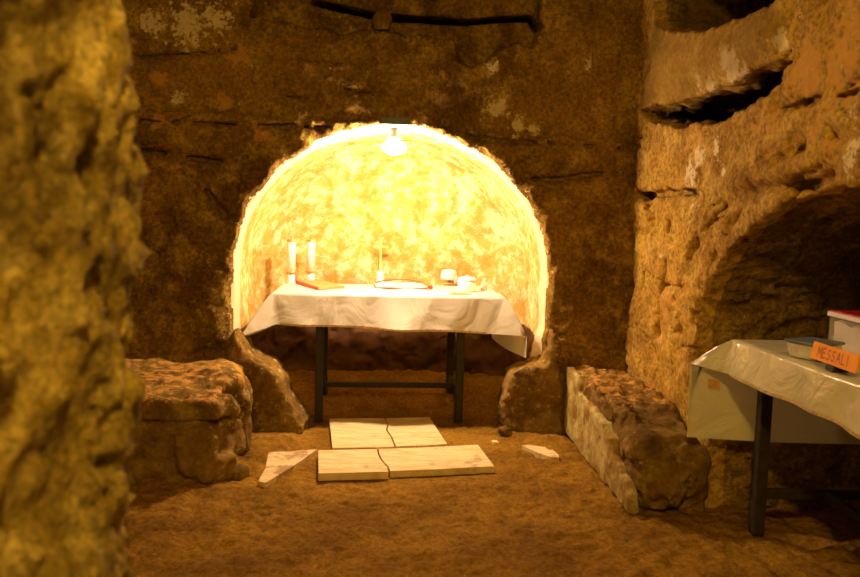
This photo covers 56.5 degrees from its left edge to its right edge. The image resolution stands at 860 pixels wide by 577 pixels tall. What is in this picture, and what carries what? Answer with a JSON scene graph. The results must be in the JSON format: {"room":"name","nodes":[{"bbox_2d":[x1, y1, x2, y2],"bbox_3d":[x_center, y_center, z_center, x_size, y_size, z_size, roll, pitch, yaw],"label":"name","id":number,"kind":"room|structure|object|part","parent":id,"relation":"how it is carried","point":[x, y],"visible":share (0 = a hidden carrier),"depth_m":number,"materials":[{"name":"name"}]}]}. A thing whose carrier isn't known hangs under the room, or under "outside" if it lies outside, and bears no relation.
{"room":"catacomb","nodes":[
{"label":"catacomb","id":0,"kind":"room"},
{"bbox_2d":[0,0,151,576],"bbox_3d":[-0.813,0.000,1.349,0.690,2.795,1.804,-2,6,-31],"label":"wall","id":1,"kind":"structure","parent":0,"point":[73,175],"depth_m":1.22,"materials":[{"name":"brown stone"}]},
{"bbox_2d":[124,0,644,375],"bbox_3d":[-0.445,-0.704,6.107,4.201,3.456,1.384,1,5,-3],"label":"wall","id":2,"kind":"structure","parent":0,"point":[258,127],"depth_m":5.51,"materials":[{"name":"stone"}]},
{"bbox_2d":[372,8,391,30],"bbox_3d":[-0.330,-1.829,5.425,0.146,0.147,0.088,-3,7,-38],"label":"loose stone","id":3,"kind":"object","parent":2,"relation":"on","point":[382,19],"visible":1,"depth_m":5.39,"materials":[{"name":"brown stone"}]},
{"bbox_2d":[380,116,409,154],"bbox_3d":[-0.245,-1.041,5.489,0.200,0.244,0.233,1,5,-3],"label":"lamp","id":4,"kind":"object","parent":2,"relation":"attached to","point":[393,146],"visible":0.97,"depth_m":5.46,"materials":[{"name":"beige glass"}]},
{"bbox_2d":[387,128,400,139],"bbox_3d":[-0.246,-1.066,5.520,0.100,0.080,0.100,1,5,-3],"label":"socket","id":5,"kind":"object","parent":4,"relation":"attached to","point":[394,132],"depth_m":5.49,"materials":[{"name":"white"}]},
{"bbox_3d":[-0.249,-0.975,5.529,0.165,0.105,0.165,1,5,-3],"label":"bulb","id":6,"kind":"part","parent":4,"relation":"part of","materials":[{"name":"beige glass"}]},
{"bbox_3d":[-0.242,-1.133,5.454,0.200,0.054,0.180,1,5,-3],"label":"mount plate","id":7,"kind":"part","parent":4,"relation":"part of","materials":[{"name":"metal"}]},
{"bbox_2d":[122,369,859,576],"bbox_3d":[0.100,1.112,3.475,5.400,0.227,7.700,1,5,-3],"label":"floor","id":8,"kind":"structure","parent":0,"point":[532,516],"depth_m":3.96,"materials":[{"name":"brown soil"}]},
{"bbox_2d":[125,358,252,484],"bbox_3d":[-1.782,0.765,4.959,1.378,0.588,1.309,1,5,-3],"label":"stone block","id":9,"kind":"object","parent":8,"relation":"on","point":[196,420],"visible":0.56,"depth_m":4.41,"materials":[{"name":"brown stone"}]},
{"bbox_2d":[231,463,249,480],"bbox_3d":[-1.081,1.035,4.530,0.112,0.084,0.112,-1,6,-26],"label":"loose stone","id":10,"kind":"object","parent":8,"relation":"on","point":[241,472],"visible":0.87,"depth_m":4.50,"materials":[{"name":"brown stone"}]},
{"bbox_2d":[225,327,309,433],"bbox_3d":[-1.111,0.648,5.475,0.560,0.764,0.407,1,5,-3],"label":"wall","id":11,"kind":"structure","parent":8,"relation":"on","point":[276,406],"depth_m":5.32,"materials":[{"name":"brown stone"}]},
{"bbox_2d":[258,449,316,487],"bbox_3d":[-0.839,1.052,4.692,0.289,0.036,0.640,1,5,-3],"label":"fragment","id":12,"kind":"object","parent":8,"relation":"on","point":[278,464],"visible":0.98,"depth_m":4.72,"materials":[{"name":"beige stone"}]},
{"bbox_2d":[318,449,387,480],"bbox_3d":[-0.464,1.037,4.724,0.396,0.046,0.446,1,5,-9],"label":"marble slab","id":13,"kind":"object","parent":8,"relation":"on","point":[359,464],"visible":1,"depth_m":4.62,"materials":[{"name":"beige stone"}]},
{"bbox_2d":[329,418,394,450],"bbox_3d":[-0.470,0.983,5.410,0.402,0.030,0.732,1,5,-9],"label":"marble slab","id":14,"kind":"object","parent":8,"relation":"on","point":[346,433],"visible":0.81,"depth_m":5.34,"materials":[{"name":"beige stone"}]},
{"bbox_2d":[315,290,464,422],"bbox_3d":[-0.341,0.472,6.079,1.580,0.925,0.800,1,5,-5],"label":"altar table","id":15,"kind":"object","parent":8,"relation":"on","point":[451,384],"visible":0.5,"depth_m":5.81,"materials":[{"name":"paint"}]},
{"bbox_3d":[-0.789,0.513,5.720,0.056,0.885,0.056,1,5,-5],"label":"leg","id":16,"kind":"part","parent":15,"relation":"part of","materials":[{"name":"paint"}]},
{"bbox_3d":[-0.840,0.454,6.360,0.056,0.885,0.056,1,5,-5],"label":"leg","id":17,"kind":"part","parent":15,"relation":"part of","materials":[{"name":"paint"}]},
{"bbox_2d":[243,283,526,357],"bbox_3d":[-0.339,0.220,5.988,1.980,0.425,0.955,1,5,-5],"label":"altar cloth","id":18,"kind":"object","parent":15,"relation":"on","point":[487,311],"visible":0.88,"depth_m":5.63,"materials":[{"name":"white fabric"}]},
{"bbox_2d":[285,236,296,283],"bbox_3d":[-1.089,-0.224,6.277,0.090,0.371,0.090,1,5,-3],"label":"candle","id":19,"kind":"object","parent":18,"relation":"on","point":[291,243],"visible":1,"depth_m":6.25,"materials":[{"name":"white wax"}]},
{"bbox_2d":[305,239,315,279],"bbox_3d":[-0.957,-0.234,6.423,0.090,0.371,0.090,1,5,-3],"label":"candle","id":20,"kind":"object","parent":18,"relation":"on","point":[310,264],"visible":0.87,"depth_m":6.39,"materials":[{"name":"white wax"}]},
{"bbox_2d":[295,279,344,289],"bbox_3d":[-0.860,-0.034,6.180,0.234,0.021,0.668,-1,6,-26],"label":"closed book","id":21,"kind":"object","parent":18,"relation":"on","point":[318,284],"visible":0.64,"depth_m":6.06,"materials":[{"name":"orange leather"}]},
{"bbox_2d":[373,239,387,282],"bbox_3d":[-0.409,-0.231,6.606,0.112,0.360,0.068,-2,6,-32],"label":"crucifix","id":22,"kind":"object","parent":18,"relation":"on","point":[379,273],"visible":0.85,"depth_m":6.59,"materials":[{"name":"metal"}]},
{"bbox_2d":[374,279,432,288],"bbox_3d":[-0.211,-0.039,6.233,0.447,0.056,0.263,1,5,-6],"label":"open book","id":23,"kind":"object","parent":18,"relation":"on","point":[381,284],"visible":1,"depth_m":6.14,"materials":[{"name":"white paper"}]},
{"bbox_2d":[440,269,456,283],"bbox_3d":[0.155,-0.097,6.626,0.119,0.119,0.119,6,7,42],"label":"chalice","id":24,"kind":"object","parent":18,"relation":"on","point":[447,274],"visible":1,"depth_m":6.58,"materials":[{"name":"metal"}]},
{"bbox_2d":[449,292,471,294],"bbox_3d":[0.220,0.035,5.792,0.160,0.010,0.075,1,5,-3],"label":"flat tray","id":25,"kind":"object","parent":18,"relation":"on","point":[457,293],"visible":1,"depth_m":5.76,"materials":[{"name":"white ceramic"}]},
{"bbox_2d":[458,275,476,291],"bbox_3d":[0.281,-0.040,6.042,0.144,0.118,0.144,1,5,-3],"label":"pot","id":26,"kind":"object","parent":18,"relation":"on","point":[465,284],"visible":1,"depth_m":5.99,"materials":[{"name":"white ceramic"}]},
{"bbox_3d":[0.281,-0.023,6.044,0.140,0.085,0.140,1,5,-3],"label":"pot","id":27,"kind":"part","parent":26,"relation":"part of","materials":[{"name":"white ceramic"}]},
{"bbox_3d":[0.282,-0.081,6.038,0.144,0.035,0.144,1,5,-3],"label":"lid","id":28,"kind":"part","parent":26,"relation":"part of","materials":[{"name":"white ceramic"}]},
{"bbox_3d":[0.167,0.473,6.442,0.056,0.885,0.056,1,5,-5],"label":"leg","id":29,"kind":"part","parent":15,"relation":"part of","materials":[{"name":"paint"}]},
{"bbox_3d":[0.217,0.532,5.801,0.056,0.885,0.056,1,5,-5],"label":"leg","id":30,"kind":"part","parent":15,"relation":"part of","materials":[{"name":"paint"}]},
{"bbox_2d":[386,417,446,447],"bbox_3d":[-0.115,0.987,5.479,0.350,0.028,0.722,1,5,-10],"label":"marble slab","id":31,"kind":"object","parent":8,"relation":"on","point":[418,432],"visible":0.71,"depth_m":5.42,"materials":[{"name":"beige stone"}]},
{"bbox_2d":[378,445,493,477],"bbox_3d":[0.037,1.042,4.845,0.663,0.042,0.444,0,5,-14],"label":"marble slab","id":32,"kind":"object","parent":8,"relation":"on","point":[463,459],"visible":0.91,"depth_m":4.76,"materials":[{"name":"beige stone"}]},
{"bbox_2d":[492,440,498,444],"bbox_3d":[0.431,1.029,5.290,0.033,0.040,0.056,0,5,-13],"label":"fragment","id":33,"kind":"object","parent":8,"relation":"on","point":[494,442],"visible":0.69,"depth_m":5.27,"materials":[{"name":"beige stone"}]},
{"bbox_2d":[498,426,511,435],"bbox_3d":[0.516,0.972,5.502,0.093,0.068,0.090,0,6,-20],"label":"loose stone","id":34,"kind":"object","parent":8,"relation":"on","point":[504,430],"visible":1,"depth_m":5.48,"materials":[{"name":"brown stone"}]},
{"bbox_2d":[497,329,563,434],"bbox_3d":[0.715,0.662,5.681,0.467,0.794,0.373,1,5,-3],"label":"wall","id":35,"kind":"structure","parent":8,"relation":"on","point":[529,398],"depth_m":5.54,"materials":[{"name":"brown stone"}]},
{"bbox_2d":[522,445,558,459],"bbox_3d":[0.729,1.054,5.109,0.125,0.038,0.312,-1,6,-29],"label":"fragment","id":36,"kind":"object","parent":8,"relation":"on","point":[540,452],"visible":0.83,"depth_m":5.09,"materials":[{"name":"beige stone"}]},
{"bbox_2d":[560,372,565,432],"bbox_3d":[0.912,0.812,5.658,0.184,0.452,0.176,1,5,-9],"label":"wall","id":37,"kind":"structure","parent":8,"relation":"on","point":[563,374],"depth_m":5.60,"materials":[{"name":"brown stone"}]},
{"bbox_2d":[564,365,711,514],"bbox_3d":[1.210,0.872,4.865,0.483,0.549,1.723,1,5,-3],"label":"stone block","id":38,"kind":"object","parent":8,"relation":"on","point":[635,439],"visible":0.97,"depth_m":4.39,"materials":[{"name":"brown stone"}]},
{"bbox_2d":[749,390,859,534],"bbox_3d":[1.943,0.829,2.805,0.800,0.925,2.300,1,5,-3],"label":"side table","id":39,"kind":"object","parent":8,"relation":"on","point":[835,497],"visible":0.52,"depth_m":3.83,"materials":[{"name":"paint"}]},
{"bbox_3d":[1.592,0.746,3.836,0.056,0.885,0.056,1,5,-3],"label":"leg","id":40,"kind":"part","parent":39,"relation":"part of","materials":[{"name":"paint"}]},
{"bbox_2d":[687,339,859,443],"bbox_3d":[1.869,0.623,2.782,0.980,0.535,2.630,1,5,-3],"label":"table cloth","id":41,"kind":"object","parent":39,"relation":"on","point":[812,403],"visible":0.8,"depth_m":3.95,"materials":[{"name":"white fabric"}]},
{"bbox_2d":[784,337,844,360],"bbox_3d":[1.628,0.257,3.393,0.180,0.075,0.160,-1,6,-27],"label":"plastic tub","id":42,"kind":"object","parent":41,"relation":"on","point":[802,347],"visible":0.69,"depth_m":3.36,"materials":[{"name":"white plastic"}]},
{"bbox_3d":[1.629,0.226,3.390,0.180,0.012,0.160,-1,6,-27],"label":"lid","id":43,"kind":"part","parent":42,"relation":"part of","materials":[{"name":"grey plastic"}]},
{"bbox_2d":[810,341,859,373],"bbox_3d":[1.576,0.275,3.094,0.062,0.091,0.340,1,5,-1],"label":"sign","id":44,"kind":"object","parent":41,"relation":"on","point":[838,360],"visible":1,"depth_m":3.07,"materials":[{"name":"orange plastic"}]},
{"bbox_2d":[625,0,859,510],"bbox_3d":[2.141,-0.365,3.116,1.314,3.456,5.458,1,5,-3],"label":"wall","id":45,"kind":"structure","parent":0,"point":[745,206],"depth_m":4.24,"materials":[{"name":"brown stone"}]},
{"bbox_2d":[827,310,859,322],"bbox_3d":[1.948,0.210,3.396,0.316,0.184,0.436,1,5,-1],"label":"lid","id":46,"kind":"object","parent":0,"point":[850,315],"visible":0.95,"depth_m":3.48,"materials":[{"name":"red plastic"}]},
{"bbox_3d":[1.950,0.125,3.388,0.300,0.012,0.420,1,5,-1],"label":"lid","id":47,"kind":"part","parent":46,"relation":"part of","materials":[{"name":"red plastic"}]},
{"bbox_2d":[833,319,859,354],"bbox_3d":[1.948,0.221,3.397,0.270,0.151,0.390,1,5,-1],"label":"storage box","id":48,"kind":"object","parent":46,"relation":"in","point":[846,331],"visible":0.79,"depth_m":3.48,"materials":[{"name":"white plastic"}]}
]}

